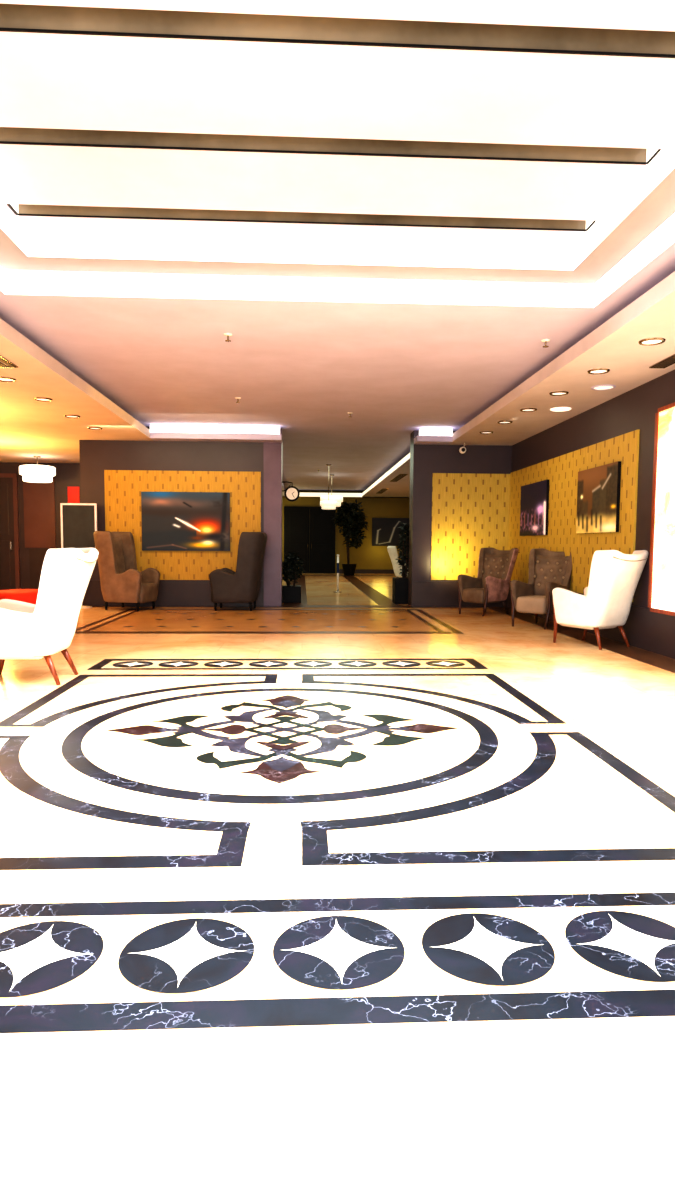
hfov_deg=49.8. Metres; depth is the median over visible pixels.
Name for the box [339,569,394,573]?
baseboard
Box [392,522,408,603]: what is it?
potted shrub
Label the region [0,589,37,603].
ottoman
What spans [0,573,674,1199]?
floor
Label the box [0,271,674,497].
ceiling
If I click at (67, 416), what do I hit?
recessed light
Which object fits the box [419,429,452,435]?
light
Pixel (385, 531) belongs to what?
painting
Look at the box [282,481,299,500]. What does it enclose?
wall clock
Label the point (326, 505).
pendant lamp
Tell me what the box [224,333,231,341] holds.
sprinkler
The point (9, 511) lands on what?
door
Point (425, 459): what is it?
wall
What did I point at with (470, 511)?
wall panel
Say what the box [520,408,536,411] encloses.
recessed light
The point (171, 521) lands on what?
painting
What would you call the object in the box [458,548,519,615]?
armchair
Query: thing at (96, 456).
wall
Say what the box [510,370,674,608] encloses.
wall
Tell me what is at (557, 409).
ceiling speaker
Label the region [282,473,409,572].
wall
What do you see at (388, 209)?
ceiling
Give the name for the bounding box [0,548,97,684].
armchair
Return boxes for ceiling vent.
[0,355,17,367]
[376,489,387,493]
[390,474,407,481]
[649,354,674,367]
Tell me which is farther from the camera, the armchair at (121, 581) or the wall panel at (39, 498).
the wall panel at (39, 498)
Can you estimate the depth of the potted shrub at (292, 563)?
14.17 m
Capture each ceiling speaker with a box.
[550,407,570,411]
[591,385,615,390]
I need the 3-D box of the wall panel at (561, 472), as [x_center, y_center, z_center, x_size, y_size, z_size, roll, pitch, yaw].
[3.296,-1.153,10.870,0.025,1.970,5.070,0,4,-3]
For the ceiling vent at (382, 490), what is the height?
0.012 m
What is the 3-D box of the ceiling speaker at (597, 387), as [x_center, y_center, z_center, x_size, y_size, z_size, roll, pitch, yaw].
[3.054,-2.438,8.354,0.276,0.014,0.276,0,4,-3]
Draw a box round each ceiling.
[0,0,674,490]
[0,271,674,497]
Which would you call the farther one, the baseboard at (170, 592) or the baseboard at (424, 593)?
the baseboard at (424, 593)
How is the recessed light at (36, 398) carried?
in the ceiling at (614, 345)
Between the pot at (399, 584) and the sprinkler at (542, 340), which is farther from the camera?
the pot at (399, 584)
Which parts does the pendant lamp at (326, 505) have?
lamp shade, lamp shade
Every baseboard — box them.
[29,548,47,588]
[82,580,263,605]
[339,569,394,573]
[411,581,506,606]
[507,587,674,658]
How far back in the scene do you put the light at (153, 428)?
12.71 m
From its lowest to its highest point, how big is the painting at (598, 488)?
0.840 m
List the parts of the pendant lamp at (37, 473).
lamp shade, lamp shade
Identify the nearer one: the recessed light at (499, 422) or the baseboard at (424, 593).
the recessed light at (499, 422)
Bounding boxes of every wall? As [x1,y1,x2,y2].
[0,462,80,588]
[79,427,263,580]
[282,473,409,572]
[408,430,511,605]
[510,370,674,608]
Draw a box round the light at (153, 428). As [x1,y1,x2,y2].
[150,425,279,433]
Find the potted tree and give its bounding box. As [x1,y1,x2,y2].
[331,499,368,575]
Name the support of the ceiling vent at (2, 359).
in the ceiling at (614, 345)
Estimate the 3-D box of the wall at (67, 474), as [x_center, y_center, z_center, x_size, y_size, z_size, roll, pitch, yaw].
[-5.974,-2.144,16.916,4.300,3.900,0.200,0,4,-3]
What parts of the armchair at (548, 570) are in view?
leg, seat, leg, backrest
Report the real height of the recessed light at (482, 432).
0.014 m
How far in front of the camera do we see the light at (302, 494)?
27.69 m
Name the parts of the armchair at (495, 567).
leg, seat, leg, backrest, leg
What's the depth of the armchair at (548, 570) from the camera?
10.38 m
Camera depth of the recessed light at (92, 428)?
11.60 m
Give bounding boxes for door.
[0,473,20,589]
[284,506,335,572]
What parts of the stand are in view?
frame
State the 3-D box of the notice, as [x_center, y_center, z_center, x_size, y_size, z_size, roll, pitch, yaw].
[-6.087,-2.375,16.783,0.270,0.480,0.020,0,4,-3]
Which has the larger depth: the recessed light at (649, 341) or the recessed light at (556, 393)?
the recessed light at (556, 393)
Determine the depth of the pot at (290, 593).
14.16 m
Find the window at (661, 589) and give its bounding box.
[648,402,674,615]
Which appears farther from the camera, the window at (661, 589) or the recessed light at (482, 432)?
the recessed light at (482, 432)
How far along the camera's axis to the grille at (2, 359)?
7.39 m
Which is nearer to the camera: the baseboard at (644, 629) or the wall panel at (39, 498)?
the baseboard at (644, 629)
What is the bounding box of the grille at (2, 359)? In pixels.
[0,357,14,366]
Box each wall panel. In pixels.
[23,478,55,547]
[104,470,260,579]
[431,473,509,579]
[509,429,639,601]
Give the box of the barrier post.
[335,555,340,592]
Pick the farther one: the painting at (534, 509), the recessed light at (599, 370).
the painting at (534, 509)
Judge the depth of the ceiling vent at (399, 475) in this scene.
19.71 m
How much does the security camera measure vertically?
0.190 m
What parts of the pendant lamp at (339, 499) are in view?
lamp shade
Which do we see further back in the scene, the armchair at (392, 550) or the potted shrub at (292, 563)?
the armchair at (392, 550)
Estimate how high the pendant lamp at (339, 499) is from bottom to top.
0.944 m
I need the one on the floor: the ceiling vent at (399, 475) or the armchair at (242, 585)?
the armchair at (242, 585)
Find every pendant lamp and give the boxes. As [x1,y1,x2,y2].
[19,456,55,482]
[320,464,336,509]
[320,475,342,506]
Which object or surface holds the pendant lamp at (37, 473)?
hanging from the ceiling at (614, 345)
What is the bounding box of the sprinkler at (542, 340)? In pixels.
[541,339,549,347]
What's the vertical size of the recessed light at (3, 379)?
0.014 m
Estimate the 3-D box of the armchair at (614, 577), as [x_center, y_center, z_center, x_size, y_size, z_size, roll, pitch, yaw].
[3.005,-0.021,8.337,0.722,1.112,0.899,-2,5,-30]
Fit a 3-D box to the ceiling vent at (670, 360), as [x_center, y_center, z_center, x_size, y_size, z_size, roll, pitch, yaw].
[3.322,-2.250,5.912,0.160,0.012,3.000,0,4,-3]
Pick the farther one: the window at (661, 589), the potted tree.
the potted tree
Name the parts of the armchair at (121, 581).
backrest, seat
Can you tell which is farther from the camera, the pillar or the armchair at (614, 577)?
the pillar
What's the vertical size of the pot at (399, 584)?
0.500 m
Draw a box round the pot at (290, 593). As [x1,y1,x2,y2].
[282,585,300,602]
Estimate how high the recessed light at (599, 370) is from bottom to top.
0.014 m
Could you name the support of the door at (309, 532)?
in the wall at (367, 556)
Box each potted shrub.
[282,551,305,602]
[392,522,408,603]
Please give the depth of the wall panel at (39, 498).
16.76 m
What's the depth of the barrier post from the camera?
17.30 m
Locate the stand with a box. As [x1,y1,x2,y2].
[60,503,96,607]
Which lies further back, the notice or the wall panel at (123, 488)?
the notice
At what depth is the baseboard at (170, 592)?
13.19 m
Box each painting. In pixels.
[141,492,229,550]
[372,518,408,545]
[520,480,548,535]
[576,461,620,532]
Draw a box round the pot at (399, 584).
[392,577,407,603]
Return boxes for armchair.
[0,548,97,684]
[94,531,159,610]
[209,532,266,610]
[387,546,407,576]
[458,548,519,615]
[510,548,571,629]
[552,550,648,649]
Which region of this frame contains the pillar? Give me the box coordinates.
[264,428,281,605]
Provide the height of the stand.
1.830 m
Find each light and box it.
[0,377,15,381]
[34,397,51,401]
[64,415,79,417]
[88,427,101,429]
[150,425,279,433]
[299,453,409,496]
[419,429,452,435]
[480,431,492,433]
[497,421,511,423]
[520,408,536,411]
[549,391,568,395]
[587,368,609,373]
[638,338,665,345]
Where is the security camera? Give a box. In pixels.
[459,443,465,453]
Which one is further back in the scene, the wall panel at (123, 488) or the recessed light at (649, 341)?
the wall panel at (123, 488)
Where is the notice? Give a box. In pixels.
[67,487,79,502]

